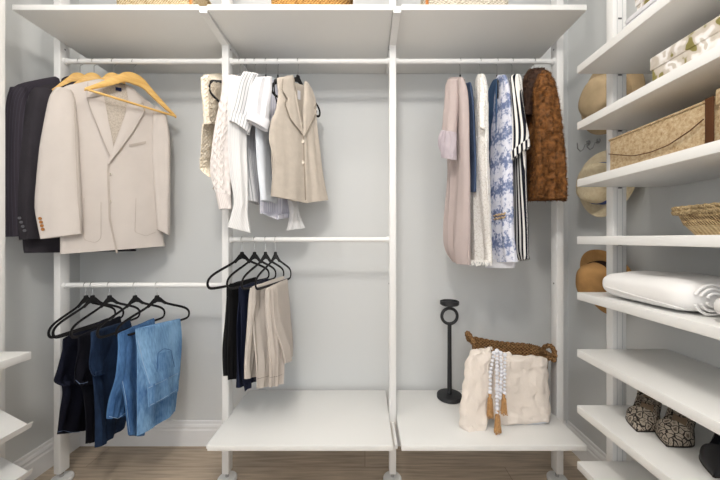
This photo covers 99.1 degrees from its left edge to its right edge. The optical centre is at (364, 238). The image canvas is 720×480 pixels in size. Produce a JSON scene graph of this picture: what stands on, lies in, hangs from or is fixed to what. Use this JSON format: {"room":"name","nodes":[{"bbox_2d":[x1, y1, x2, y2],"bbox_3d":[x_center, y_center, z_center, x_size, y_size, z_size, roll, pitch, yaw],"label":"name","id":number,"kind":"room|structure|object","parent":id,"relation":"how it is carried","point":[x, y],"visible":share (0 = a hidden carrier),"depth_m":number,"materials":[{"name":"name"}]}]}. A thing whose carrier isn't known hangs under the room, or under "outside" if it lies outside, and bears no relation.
{"room":"walk-in closet","nodes":[
{"label":"walk-in closet","id":0,"kind":"room"},
{"bbox_2d":[5,0,79,462],"bbox_3d":[-1.750,-0.150,-0.185,0.100,2.750,4.030,0,0,0],"label":"wall","id":1,"kind":"structure","parent":0,"point":[29,49],"depth_m":1.56,"materials":[{"name":"white paint"}]},
{"bbox_2d":[13,432,79,479],"bbox_3d":[-1.692,1.152,-0.185,0.016,0.146,4.030,0,0,0],"label":"baseboard","id":2,"kind":"structure","parent":1,"relation":"attached to","point":[41,458],"depth_m":1.60,"materials":[{"name":"white paint"}]},
{"bbox_2d":[34,446,586,479],"bbox_3d":[-0.245,1.265,-0.135,3.110,0.080,4.130,0,0,0],"label":"floor","id":3,"kind":"structure","parent":0,"point":[87,462],"depth_m":1.67,"materials":[{"name":"brown wood"}]},
{"bbox_2d":[0,0,4,458],"bbox_3d":[-1.502,-0.149,1.242,0.094,2.748,0.094,0,0,0],"label":"post","id":4,"kind":"object","parent":3,"relation":"on","point":[2,2],"visible":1,"depth_m":1.25,"materials":[{"name":"white metal"}]},
{"bbox_2d":[0,352,30,369],"bbox_3d":[-1.514,0.463,0.824,0.367,0.030,0.800,0,0,0],"label":"closet shelf","id":5,"kind":"object","parent":4,"relation":"attached to","point":[7,359],"visible":1,"depth_m":1.18,"materials":[{"name":"white laminate"}]},
{"bbox_2d":[0,410,32,444],"bbox_3d":[-1.506,0.656,0.824,0.368,0.207,0.800,0,0,0],"label":"shoe shelf","id":6,"kind":"object","parent":4,"relation":"attached to","point":[10,426],"visible":1,"depth_m":1.19,"materials":[{"name":"white laminate"}]},
{"bbox_2d":[0,456,32,479],"bbox_3d":[-1.506,0.844,0.824,0.368,0.207,0.800,0,0,0],"label":"shoe shelf","id":7,"kind":"object","parent":4,"relation":"attached to","point":[9,470],"visible":1,"depth_m":1.20,"materials":[{"name":"white laminate"}]},
{"bbox_2d":[51,0,74,479],"bbox_3d":[-1.536,-0.149,1.555,0.094,2.748,0.094,0,0,0],"label":"post","id":8,"kind":"object","parent":3,"relation":"on","point":[61,50],"visible":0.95,"depth_m":1.53,"materials":[{"name":"white metal"}]},
{"bbox_2d":[62,58,221,64],"bbox_3d":[-1.117,-0.899,1.555,0.804,0.033,0.033,0,0,0],"label":"clothes rod","id":9,"kind":"object","parent":8,"relation":"attached to","point":[66,61],"visible":0.75,"depth_m":1.54,"materials":[{"name":"white metal"}]},
{"bbox_2d":[52,58,83,90],"bbox_3d":[-1.441,-0.793,1.552,0.031,0.241,0.254,0,0,44],"label":"clothes hanger","id":10,"kind":"object","parent":9,"relation":"hanging from","point":[76,76],"visible":0.39,"depth_m":1.53,"materials":[{"name":"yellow wood"}]},
{"bbox_2d":[5,76,67,236],"bbox_3d":[-1.527,-0.442,1.562,0.110,0.865,0.430,0,0,17],"label":"suit jacket","id":11,"kind":"object","parent":10,"relation":"hanging from","point":[17,96],"visible":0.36,"depth_m":1.36,"materials":[{"name":"grey fabric"}]},
{"bbox_2d":[74,58,100,83],"bbox_3d":[-1.370,-0.793,1.552,0.253,0.241,0.031,0,0,-42],"label":"clothes hanger","id":12,"kind":"object","parent":9,"relation":"hanging from","point":[89,76],"visible":0.35,"depth_m":1.54,"materials":[{"name":"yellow wood"}]},
{"bbox_2d":[18,81,135,252],"bbox_3d":[-1.432,-0.394,1.562,0.131,0.926,0.460,0,0,28],"label":"suit jacket","id":13,"kind":"object","parent":12,"relation":"hanging from","point":[36,104],"visible":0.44,"depth_m":1.38,"materials":[{"name":"grey fabric"}]},
{"bbox_2d":[101,58,144,109],"bbox_3d":[-1.270,-0.793,1.553,0.253,0.241,0.032,0,0,-36],"label":"clothes hanger","id":14,"kind":"object","parent":9,"relation":"hanging from","point":[111,74],"visible":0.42,"depth_m":1.54,"materials":[{"name":"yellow wood"}]},
{"bbox_2d":[34,79,170,253],"bbox_3d":[-1.248,-0.363,1.508,0.151,0.867,0.514,0,0,45],"label":"suit jacket","id":15,"kind":"object","parent":14,"relation":"hanging from","point":[103,177],"visible":0.93,"depth_m":1.49,"materials":[{"name":"beige fabric"}]},
{"bbox_2d":[84,60,176,117],"bbox_3d":[-1.167,-0.791,1.553,0.030,0.239,0.384,0,0,35],"label":"clothes hanger","id":16,"kind":"object","parent":9,"relation":"hanging from","point":[128,77],"visible":0.98,"depth_m":1.54,"materials":[{"name":"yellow wood"}]},
{"bbox_2d":[209,80,221,101],"bbox_3d":[-0.704,-0.784,1.555,0.007,0.252,0.343,0,0,0],"label":"clothes hanger","id":17,"kind":"object","parent":9,"relation":"hanging from","point":[211,81],"visible":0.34,"depth_m":1.42,"materials":[{"name":"black plastic"}]},
{"bbox_2d":[199,73,221,176],"bbox_3d":[-0.747,-0.609,1.548,0.080,0.664,0.398,0,0,-8],"label":"vest","id":18,"kind":"object","parent":17,"relation":"hanging from","point":[210,104],"visible":0.48,"depth_m":1.41,"materials":[{"name":"beige fabric"}]},
{"bbox_2d":[62,282,221,287],"bbox_3d":[-1.117,0.233,1.555,0.804,0.033,0.033,0,0,0],"label":"clothes rod","id":19,"kind":"object","parent":8,"relation":"attached to","point":[65,284],"visible":0.74,"depth_m":1.54,"materials":[{"name":"white metal"}]},
{"bbox_2d":[47,282,115,338],"bbox_3d":[-1.413,0.334,1.555,0.007,0.234,0.393,0,0,-2],"label":"clothes hanger","id":20,"kind":"object","parent":19,"relation":"hanging from","point":[86,297],"visible":0.78,"depth_m":1.51,"materials":[{"name":"black plastic"}]},
{"bbox_2d":[54,318,107,433],"bbox_3d":[-1.421,0.748,1.545,0.132,0.620,0.336,0,0,-9],"label":"jeans","id":21,"kind":"object","parent":20,"relation":"hanging from","point":[72,411],"visible":0.38,"depth_m":1.45,"materials":[{"name":"fabric"}]},
{"bbox_2d":[51,282,123,338],"bbox_3d":[-1.380,0.334,1.555,0.007,0.234,0.393,0,0,2],"label":"clothes hanger","id":22,"kind":"object","parent":19,"relation":"hanging from","point":[92,298],"visible":0.88,"depth_m":1.51,"materials":[{"name":"black plastic"}]},
{"bbox_2d":[74,316,120,443],"bbox_3d":[-1.336,0.772,1.555,0.124,0.692,0.381,0,0,-28],"label":"jeans","id":23,"kind":"object","parent":22,"relation":"hanging from","point":[83,377],"visible":0.45,"depth_m":1.43,"materials":[{"name":"black fabric"}]},
{"bbox_2d":[69,282,140,338],"bbox_3d":[-1.294,0.334,1.555,0.007,0.234,0.393,0,0,4],"label":"clothes hanger","id":24,"kind":"object","parent":19,"relation":"hanging from","point":[109,298],"visible":0.83,"depth_m":1.53,"materials":[{"name":"black plastic"}]},
{"bbox_2d":[89,320,131,447],"bbox_3d":[-1.243,0.699,1.511,0.069,0.572,0.303,0,0,-8],"label":"jeans","id":25,"kind":"object","parent":24,"relation":"hanging from","point":[104,351],"visible":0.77,"depth_m":1.43,"materials":[{"name":"blue fabric"}]},
{"bbox_2d":[96,282,164,338],"bbox_3d":[-1.165,0.334,1.555,0.007,0.234,0.393,0,0,8],"label":"clothes hanger","id":26,"kind":"object","parent":19,"relation":"hanging from","point":[135,298],"visible":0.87,"depth_m":1.50,"materials":[{"name":"black plastic"}]},
{"bbox_2d":[106,318,154,435],"bbox_3d":[-1.143,0.709,1.519,0.137,0.572,0.302,0,0,-2],"label":"jeans","id":27,"kind":"object","parent":26,"relation":"hanging from","point":[122,401],"visible":0.67,"depth_m":1.41,"materials":[{"name":"blue fabric"}]},
{"bbox_2d":[115,282,189,336],"bbox_3d":[-1.053,0.334,1.555,0.012,0.234,0.393,0,0,18],"label":"clothes hanger","id":28,"kind":"object","parent":19,"relation":"hanging from","point":[157,298],"visible":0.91,"depth_m":1.53,"materials":[{"name":"black plastic"}]},
{"bbox_2d":[135,319,181,435],"bbox_3d":[-0.994,0.649,1.511,0.103,0.495,0.296,0,0,0],"label":"jeans","id":29,"kind":"object","parent":28,"relation":"hanging from","point":[159,345],"visible":1,"depth_m":1.45,"materials":[{"name":"blue fabric"}]},
{"bbox_2d":[200,0,249,479],"bbox_3d":[-0.698,-0.149,1.573,0.094,2.748,0.497,0,0,0],"label":"post","id":30,"kind":"object","parent":3,"relation":"on","point":[228,51],"visible":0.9,"depth_m":1.53,"materials":[{"name":"white metal"}]},
{"bbox_2d":[12,5,242,72],"bbox_3d":[-1.117,-0.997,1.574,0.802,0.024,0.508,0,0,0],"label":"closet shelf","id":31,"kind":"object","parent":30,"relation":"attached to","point":[93,31],"visible":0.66,"depth_m":1.46,"materials":[{"name":"white laminate"}]},
{"bbox_2d":[116,0,211,5],"bbox_3d":[-0.936,-1.133,1.529,0.440,0.246,0.322,0,0,0],"label":"storage basket","id":32,"kind":"object","parent":31,"relation":"on","point":[119,2],"visible":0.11,"depth_m":1.39,"materials":[{"name":"brown wicker"}]},
{"bbox_2d":[207,5,392,72],"bbox_3d":[-0.280,-0.997,1.574,0.799,0.024,0.508,0,0,0],"label":"closet shelf","id":33,"kind":"object","parent":30,"relation":"attached to","point":[254,31],"visible":0.91,"depth_m":1.47,"materials":[{"name":"white laminate"}]},
{"bbox_2d":[271,0,352,4],"bbox_3d":[-0.256,-1.095,1.540,0.396,0.170,0.341,0,0,0],"label":"storage basket","id":34,"kind":"object","parent":33,"relation":"on","point":[273,2],"visible":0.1,"depth_m":1.39,"materials":[{"name":"orange wicker"}]},
{"bbox_2d":[207,390,392,450],"bbox_3d":[-0.280,0.900,1.562,0.799,0.024,0.485,0,0,0],"label":"closet shelf","id":35,"kind":"object","parent":30,"relation":"attached to","point":[264,420],"visible":1,"depth_m":1.49,"materials":[{"name":"white laminate"}]},
{"bbox_2d":[229,236,388,242],"bbox_3d":[-0.280,0.003,1.555,0.802,0.033,0.033,0,0,0],"label":"clothes rod","id":36,"kind":"object","parent":30,"relation":"attached to","point":[232,239],"visible":1,"depth_m":1.54,"materials":[{"name":"white metal"}]},
{"bbox_2d":[206,237,269,289],"bbox_3d":[-0.623,0.109,1.555,0.014,0.244,0.423,0,0,22],"label":"clothes hanger","id":37,"kind":"object","parent":36,"relation":"hanging from","point":[241,255],"visible":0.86,"depth_m":1.50,"materials":[{"name":"black plastic"}]},
{"bbox_2d":[222,277,255,379],"bbox_3d":[-0.622,0.461,1.544,0.069,0.511,0.278,0,0,7],"label":"trousers","id":38,"kind":"object","parent":37,"relation":"hanging from","point":[229,347],"visible":0.4,"depth_m":1.42,"materials":[{"name":"black fabric"}]},
{"bbox_2d":[226,236,275,289],"bbox_3d":[-0.560,0.109,1.555,0.010,0.244,0.423,0,0,14],"label":"clothes hanger","id":39,"kind":"object","parent":36,"relation":"hanging from","point":[254,255],"visible":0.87,"depth_m":1.51,"materials":[{"name":"black plastic"}]},
{"bbox_2d":[236,278,268,390],"bbox_3d":[-0.563,0.492,1.535,0.099,0.558,0.290,0,0,0],"label":"trousers","id":40,"kind":"object","parent":39,"relation":"hanging from","point":[243,295],"visible":0.41,"depth_m":1.41,"materials":[{"name":"blue fabric"}]},
{"bbox_2d":[241,236,283,289],"bbox_3d":[-0.504,0.109,1.555,0.008,0.244,0.423,0,0,11],"label":"clothes hanger","id":41,"kind":"object","parent":36,"relation":"hanging from","point":[265,255],"visible":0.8,"depth_m":1.51,"materials":[{"name":"black plastic"}]},
{"bbox_2d":[244,276,284,387],"bbox_3d":[-0.483,0.482,1.530,0.129,0.557,0.313,0,0,30],"label":"trousers","id":42,"kind":"object","parent":41,"relation":"hanging from","point":[256,360],"visible":0.59,"depth_m":1.42,"materials":[{"name":"beige fabric"}]},
{"bbox_2d":[255,236,290,289],"bbox_3d":[-0.453,0.109,1.555,0.007,0.244,0.423,0,0,8],"label":"clothes hanger","id":43,"kind":"object","parent":36,"relation":"hanging from","point":[275,256],"visible":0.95,"depth_m":1.51,"materials":[{"name":"black plastic"}]},
{"bbox_2d":[265,279,292,386],"bbox_3d":[-0.400,0.446,1.516,0.106,0.467,0.287,0,0,0],"label":"trousers","id":44,"kind":"object","parent":43,"relation":"hanging from","point":[279,334],"visible":1,"depth_m":1.42,"materials":[{"name":"beige fabric"}]},
{"bbox_2d":[229,58,388,64],"bbox_3d":[-0.280,-0.899,1.555,0.802,0.033,0.033,0,0,0],"label":"clothes rod","id":45,"kind":"object","parent":30,"relation":"attached to","point":[232,61],"visible":1,"depth_m":1.54,"materials":[{"name":"white metal"}]},
{"bbox_2d":[273,58,278,103],"bbox_3d":[-0.441,-0.789,1.555,0.008,0.252,0.343,0,0,-10],"label":"clothes hanger","id":46,"kind":"object","parent":45,"relation":"hanging from","point":[277,58],"visible":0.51,"depth_m":1.42,"materials":[{"name":"black plastic"}]},
{"bbox_2d":[272,58,320,117],"bbox_3d":[-0.339,-0.789,1.555,0.019,0.252,0.343,0,0,33],"label":"clothes hanger","id":47,"kind":"object","parent":45,"relation":"hanging from","point":[297,78],"visible":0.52,"depth_m":1.55,"materials":[{"name":"black plastic"}]},
{"bbox_2d":[269,75,327,202],"bbox_3d":[-0.302,-0.488,1.510,0.137,0.615,0.373,0,0,41],"label":"waistcoat","id":48,"kind":"object","parent":47,"relation":"hanging from","point":[297,172],"visible":1,"depth_m":1.48,"materials":[{"name":"fabric"}]},
{"bbox_3d":[-0.603,-0.789,1.555,0.011,0.252,0.343,0,0,-16],"label":"clothes hanger","id":49,"kind":"object","parent":45,"relation":"hanging from","visible":0},
{"bbox_2d":[227,75,304,232],"bbox_3d":[-0.478,-0.468,1.527,0.319,0.881,0.347,0,0,0],"label":"blouse","id":50,"kind":"object","parent":49,"relation":"hanging from","point":[237,137],"visible":0.53,"depth_m":1.36,"materials":[{"name":"white fabric"}]},
{"label":"clothes hanger","id":51,"kind":"object","parent":45,"relation":"hanging from","visible":0},
{"bbox_2d":[229,72,264,205],"bbox_3d":[-0.528,-0.542,1.508,0.115,0.732,0.362,0,0,5],"label":"striped shirt","id":52,"kind":"object","parent":51,"relation":"hanging from","point":[239,109],"visible":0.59,"depth_m":1.36,"materials":[{"name":"white fabric"}]},
{"label":"clothes hanger","id":53,"kind":"object","parent":45,"relation":"hanging from","visible":0},
{"bbox_2d":[210,75,236,208],"bbox_3d":[-0.678,-0.529,1.538,0.142,0.790,0.377,0,0,-9],"label":"sweater","id":54,"kind":"object","parent":53,"relation":"hanging from","point":[219,161],"visible":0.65,"depth_m":1.36,"materials":[{"name":"white fabric"}]},
{"bbox_2d":[383,0,401,479],"bbox_3d":[0.139,-0.149,1.573,0.094,2.748,0.497,0,0,0],"label":"post","id":55,"kind":"object","parent":3,"relation":"on","point":[391,474],"visible":1,"depth_m":1.53,"materials":[{"name":"white metal"}]},
{"bbox_2d":[396,58,555,64],"bbox_3d":[0.556,-0.899,1.555,0.801,0.033,0.033,0,0,0],"label":"clothes rod","id":56,"kind":"object","parent":55,"relation":"attached to","point":[551,61],"visible":0.87,"depth_m":1.54,"materials":[{"name":"white metal"}]},
{"bbox_2d":[496,58,498,98],"bbox_3d":[0.669,-0.789,1.555,0.014,0.252,0.343,0,0,22],"label":"clothes hanger","id":57,"kind":"object","parent":56,"relation":"hanging from","point":[497,58],"visible":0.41,"depth_m":1.41,"materials":[{"name":"black plastic"}]},
{"bbox_2d":[488,78,497,249],"bbox_3d":[0.650,-0.391,1.535,0.066,0.897,0.170,0,0,0],"label":"dress","id":58,"kind":"object","parent":57,"relation":"hanging from","point":[493,87],"visible":0.3,"depth_m":1.53,"materials":[{"name":"blue fabric"}]},
{"bbox_2d":[485,75,517,267],"bbox_3d":[0.647,-0.341,1.459,0.079,0.974,0.190,0,0,-5],"label":"dress","id":59,"kind":"object","parent":57,"relation":"hanging from","point":[501,164],"visible":0.82,"depth_m":1.40,"materials":[{"name":"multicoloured fabric"}]},
{"label":"clothes hanger","id":60,"kind":"object","parent":56,"relation":"hanging from","visible":0},
{"bbox_2d":[438,77,470,264],"bbox_3d":[0.444,-0.365,1.484,0.146,0.960,0.239,0,0,24],"label":"dress","id":61,"kind":"object","parent":60,"relation":"hanging from","point":[453,139],"visible":1,"depth_m":1.40,"materials":[{"name":"fabric"}]},
{"bbox_2d":[466,82,476,191],"bbox_3d":[0.517,-0.518,1.519,0.044,0.600,0.206,0,0,9],"label":"blouse","id":62,"kind":"object","parent":60,"relation":"hanging from","point":[472,132],"visible":0.59,"depth_m":1.43,"materials":[{"name":"blue fabric"}]},
{"bbox_2d":[396,390,586,450],"bbox_3d":[0.556,0.900,1.562,0.798,0.024,0.485,0,0,0],"label":"closet shelf","id":63,"kind":"object","parent":55,"relation":"attached to","point":[425,422],"visible":0.53,"depth_m":1.41,"materials":[{"name":"white laminate"}]},
{"bbox_2d":[437,299,461,403],"bbox_3d":[0.472,0.616,1.715,0.138,0.544,0.138,0,0,0],"label":"holder","id":64,"kind":"object","parent":63,"relation":"on","point":[448,395],"visible":0.98,"depth_m":1.71,"materials":[{"name":"black metal"}]},
{"bbox_2d":[465,331,557,417],"bbox_3d":[0.745,0.684,1.590,0.438,0.408,0.218,0,0,0],"label":"wicker basket","id":65,"kind":"object","parent":63,"relation":"on","point":[517,348],"visible":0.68,"depth_m":1.67,"materials":[{"name":"brown wicker"}]},
{"bbox_2d":[486,349,507,434],"bbox_3d":[0.602,0.695,1.399,0.096,0.390,0.034,0,0,0],"label":"bead garland","id":66,"kind":"object","parent":65,"relation":"hanging from","point":[497,428],"visible":1,"depth_m":1.40,"materials":[{"name":"wood"}]},
{"bbox_2d":[459,347,550,431],"bbox_3d":[0.668,0.714,1.472,0.450,0.390,0.123,0,0,0],"label":"throw blanket","id":67,"kind":"object","parent":65,"relation":"on","point":[527,387],"visible":0.77,"depth_m":1.45,"materials":[{"name":"white fabric"}]},
{"bbox_2d":[546,0,566,479],"bbox_3d":[0.974,-0.149,1.555,0.094,2.748,0.094,0,0,0],"label":"post","id":68,"kind":"object","parent":3,"relation":"on","point":[557,47],"visible":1,"depth_m":1.53,"materials":[{"name":"white metal"}]},
{"bbox_2d":[396,5,586,72],"bbox_3d":[0.556,-0.997,1.574,0.798,0.024,0.508,0,0,0],"label":"closet shelf","id":69,"kind":"object","parent":68,"relation":"attached to","point":[424,31],"visible":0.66,"depth_m":1.47,"materials":[{"name":"white laminate"}]},
{"bbox_2d":[420,0,508,4],"bbox_3d":[0.473,-1.133,1.530,0.406,0.246,0.322,0,0,0],"label":"storage basket","id":70,"kind":"object","parent":69,"relation":"on","point":[423,2],"visible":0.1,"depth_m":1.39,"materials":[{"name":"beige wicker"}]},
{"bbox_2d":[606,0,625,460],"bbox_3d":[1.017,-0.149,1.242,0.094,2.748,0.094,0,0,0],"label":"post","id":71,"kind":"object","parent":3,"relation":"on","point":[615,9],"visible":0.56,"depth_m":1.23,"materials":[{"name":"white metal"}]},
{"bbox_2d":[577,461,658,479],"bbox_3d":[1.024,0.900,0.824,0.358,0.030,0.800,0,0,0],"label":"closet shelf","id":72,"kind":"object","parent":71,"relation":"attached to","point":[592,470],"visible":0.55,"depth_m":1.17,"materials":[{"name":"white laminate"}]},
{"bbox_2d":[577,349,719,434],"bbox_3d":[1.024,0.454,0.824,0.358,0.030,0.800,0,0,0],"label":"closet shelf","id":73,"kind":"object","parent":71,"relation":"attached to","point":[688,386],"visible":1,"depth_m":0.99,"materials":[{"name":"white laminate"}]},
{"bbox_2d":[577,0,719,73],"bbox_3d":[1.024,-0.673,0.824,0.358,0.030,0.800,0,0,0],"label":"closet shelf","id":74,"kind":"object","parent":71,"relation":"attached to","point":[665,23],"visible":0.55,"depth_m":1.00,"materials":[{"name":"white laminate"}]},
{"bbox_2d":[622,0,657,29],"bbox_3d":[0.891,-0.706,0.910,0.067,0.036,0.240,0,0,0],"label":"folded towel","id":75,"kind":"object","parent":74,"relation":"on","point":[649,3],"visible":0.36,"depth_m":0.96,"materials":[{"name":"white fabric"}]},
{"bbox_2d":[635,0,648,10],"bbox_3d":[1.050,-0.763,0.840,0.240,0.150,0.440,0,0,0],"label":"floral box","id":76,"kind":"object","parent":74,"relation":"on","point":[638,3],"visible":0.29,"depth_m":1.04,"materials":[{"name":"white cardboard"}]},
{"bbox_2d":[577,44,719,129],"bbox_3d":[1.024,-0.450,0.824,0.358,0.030,0.800,0,0,0],"label":"closet shelf","id":77,"kind":"object","parent":71,"relation":"attached to","point":[696,80],"visible":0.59,"depth_m":0.95,"materials":[{"name":"white laminate"}]},
{"bbox_2d":[650,15,719,80],"bbox_3d":[1.050,-0.524,0.776,0.260,0.118,0.433,0,0,0],"label":"floral box","id":78,"kind":"object","parent":77,"relation":"on","point":[705,38],"visible":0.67,"depth_m":0.88,"materials":[{"name":"white cardboard"}]},
{"bbox_2d":[577,405,719,479],"bbox_3d":[1.024,0.677,0.824,0.358,0.030,0.800,0,0,0],"label":"closet shelf","id":79,"kind":"object","parent":71,"relation":"attached to","point":[665,463],"visible":0.59,"depth_m":0.99,"materials":[{"name":"white laminate"}]},
{"bbox_2d":[625,390,661,431],"bbox_3d":[1.014,0.587,1.112,0.202,0.149,0.095,0,0,-33],"label":"shoe","id":80,"kind":"object","parent":79,"relation":"on","point":[643,416],"visible":0.69,"depth_m":1.09,"materials":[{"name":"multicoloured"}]},
{"bbox_2d":[655,407,695,447],"bbox_3d":[1.047,0.587,1.034,0.207,0.149,0.095,0,0,-37],"label":"shoe","id":81,"kind":"object","parent":79,"relation":"on","point":[675,430],"visible":0.66,"depth_m":1.00,"materials":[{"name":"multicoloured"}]},
{"bbox_2d":[699,432,719,478],"bbox_3d":[1.062,0.610,0.905,0.220,0.102,0.095,0,0,-30],"label":"pump","id":82,"kind":"object","parent":79,"relation":"on","point":[709,453],"visible":0.9,"depth_m":0.89,"materials":[{"name":"black leather"}]},
{"bbox_2d":[577,140,719,186],"bbox_3d":[1.024,-0.222,0.824,0.358,0.030,0.800,0,0,0],"label":"closet shelf","id":83,"kind":"object","parent":71,"relation":"attached to","point":[701,162],"visible":1,"depth_m":0.96,"materials":[{"name":"white laminate"}]},
{"bbox_2d":[608,96,718,169],"bbox_3d":[1.016,-0.297,0.849,0.309,0.118,0.498,0,0,0],"label":"box","id":84,"kind":"object","parent":83,"relation":"on","point":[697,124],"visible":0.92,"depth_m":0.88,"materials":[{"name":"beige wicker"}]},
{"bbox_2d":[716,88,719,139],"bbox_3d":[1.010,-0.302,0.593,0.300,0.130,0.325,0,0,0],"label":"box","id":85,"kind":"object","parent":83,"relation":"on","point":[717,90],"visible":1,"depth_m":0.75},
{"bbox_2d":[577,292,719,339],"bbox_3d":[1.024,0.226,0.824,0.358,0.030,0.800,0,0,0],"label":"closet shelf","id":86,"kind":"object","parent":71,"relation":"attached to","point":[692,321],"visible":0.54,"depth_m":0.90,"materials":[{"name":"white laminate"}]},
{"bbox_2d":[602,271,719,315],"bbox_3d":[1.015,0.161,0.983,0.310,0.101,0.331,0,0,0],"label":"duvet","id":87,"kind":"object","parent":86,"relation":"on","point":[684,291],"visible":0.97,"depth_m":0.90,"materials":[{"name":"white fabric"}]},
{"bbox_2d":[714,298,719,314],"bbox_3d":[1.002,0.170,0.651,0.294,0.083,0.300,0,0,0],"label":"rolled towel","id":88,"kind":"object","parent":86,"relation":"on","point":[717,302],"visible":1,"depth_m":0.76,"materials":[{"name":"white fabric"}]},
{"bbox_2d":[577,235,719,246],"bbox_3d":[1.024,0.005,0.824,0.358,0.030,0.800,0,0,0],"label":"closet shelf","id":89,"kind":"object","parent":71,"relation":"attached to","point":[664,240],"visible":1,"depth_m":0.89,"materials":[{"name":"white laminate"}]},
{"bbox_2d":[671,202,719,234],"bbox_3d":[1.022,-0.053,0.748,0.265,0.085,0.345,0,0,0],"label":"basket","id":90,"kind":"object","parent":89,"relation":"on","point":[700,219],"visible":1,"depth_m":0.83,"materials":[{"name":"beige wicker"}]},
{"bbox_2d":[80,0,567,422],"bbox_3d":[-0.245,-0.150,1.880,3.110,2.750,0.100,0,0,0],"label":"wall","id":91,"kind":"structure","parent":0,"point":[339,291],"depth_m":1.83,"materials":[{"name":"white paint"}]},
{"bbox_2d":[80,420,566,445],"bbox_3d":[-0.245,1.152,1.822,2.877,0.146,0.016,0,0,0],"label":"baseboard","id":92,"kind":"structure","parent":91,"relation":"attached to","point":[167,432],"depth_m":1.81,"materials":[{"name":"white paint"}]},
{"bbox_2d":[568,0,719,460],"bbox_3d":[1.260,-0.150,-0.185,0.100,2.750,4.030,0,0,0],"label":"wall","id":93,"kind":"structure","parent":0,"point":[648,209],"depth_m":1.57,"materials":[{"name":"white paint"}]},
{"bbox_2d":[577,140,590,151],"bbox_3d":[1.177,-0.502,1.660,0.064,0.062,0.028,0,0,0],"label":"wall hook","id":94,"kind":"object","parent":93,"relation":"attached to","point":[588,141],"visible":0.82,"depth_m":1.66,"materials":[{"name":"silver metal"}]},
{"bbox_2d":[566,420,605,460],"bbox_3d":[1.202,1.152,-0.185,0.016,0.146,4.030,0,0,0],"label":"baseboard","id":95,"kind":"structure","parent":93,"relation":"attached to","point":[593,453],"depth_m":1.65,"materials":[{"name":"white paint"}]},
{"bbox_2d":[586,138,600,149],"bbox_3d":[1.177,-0.491,1.590,0.064,0.062,0.028,0,0,0],"label":"wall hook","id":96,"kind":"object","parent":93,"relation":"attached to","point":[598,140],"visible":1,"depth_m":1.59,"materials":[{"name":"silver metal"}]},
{"bbox_2d":[576,250,630,312],"bbox_3d":[1.109,0.206,1.475,0.139,0.311,0.315,0,0,0],"label":"hat","id":97,"kind":"object","parent":93,"relation":"attached to","point":[590,275],"visible":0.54,"depth_m":1.45,"materials":[{"name":"fabric"}]},
{"bbox_2d":[576,150,634,216],"bbox_3d":[1.107,-0.265,1.467,0.121,0.320,0.320,0,0,-9],"label":"straw hat","id":98,"kind":"object","parent":93,"relation":"attached to","point":[593,199],"visible":0.48,"depth_m":1.47,"materials":[{"name":"beige wicker"}]},
{"bbox_2d":[578,74,644,134],"bbox_3d":[1.115,-0.668,1.452,0.124,0.328,0.330,0,0,-9],"label":"hat","id":99,"kind":"object","parent":93,"relation":"attached to","point":[592,99],"visible":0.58,"depth_m":1.41,"materials":[{"name":"fabric"}]},
{"label":"clothes hanger","id":100,"kind":"object","parent":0,"visible":0},
{"bbox_2d":[246,76,277,203],"bbox_3d":[-0.466,-0.531,1.500,0.106,0.709,0.360,0,0,0],"label":"shirt","id":101,"kind":"object","parent":100,"relation":"hanging from","point":[259,100],"visible":0.82,"depth_m":1.37,"materials":[{"name":"white fabric"}]},
{"bbox_2d":[260,80,288,218],"bbox_3d":[-0.442,-0.488,1.600,0.107,0.785,0.228,0,0,13],"label":"blouse","id":102,"kind":"object","parent":100,"relation":"hanging from","point":[280,210],"visible":0.2,"depth_m":1.55,"materials":[{"name":"white fabric"}]},
{"bbox_3d":[0.583,-0.789,1.555,0.013,0.252,0.343,0,0,20],"label":"clothes hanger","id":103,"kind":"object","parent":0,"visible":0},
{"bbox_2d":[470,74,492,266],"bbox_3d":[0.543,-0.357,1.446,0.100,0.962,0.238,0,0,17],"label":"dress","id":104,"kind":"object","parent":103,"relation":"hanging from","point":[480,208],"visible":0.94,"depth_m":1.39,"materials":[{"name":"white fabric"}]},
{"label":"clothes hanger","id":105,"kind":"object","parent":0,"visible":0},
{"bbox_2d":[522,67,568,202],"bbox_3d":[0.826,-0.512,1.433,0.211,0.694,0.270,0,0,0],"label":"coat","id":106,"kind":"object","parent":105,"relation":"hanging from","point":[547,180],"visible":0.93,"depth_m":1.33,"materials":[{"name":"brown fur"}]},
{"label":"clothes hanger","id":107,"kind":"object","parent":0,"visible":0},
{"bbox_2d":[509,74,529,260],"bbox_3d":[0.713,-0.344,1.425,0.086,0.906,0.202,0,0,19],"label":"striped dress","id":108,"kind":"object","parent":107,"relation":"hanging from","point":[520,133],"visible":0.85,"depth_m":1.36,"materials":[{"name":"white fabric"}]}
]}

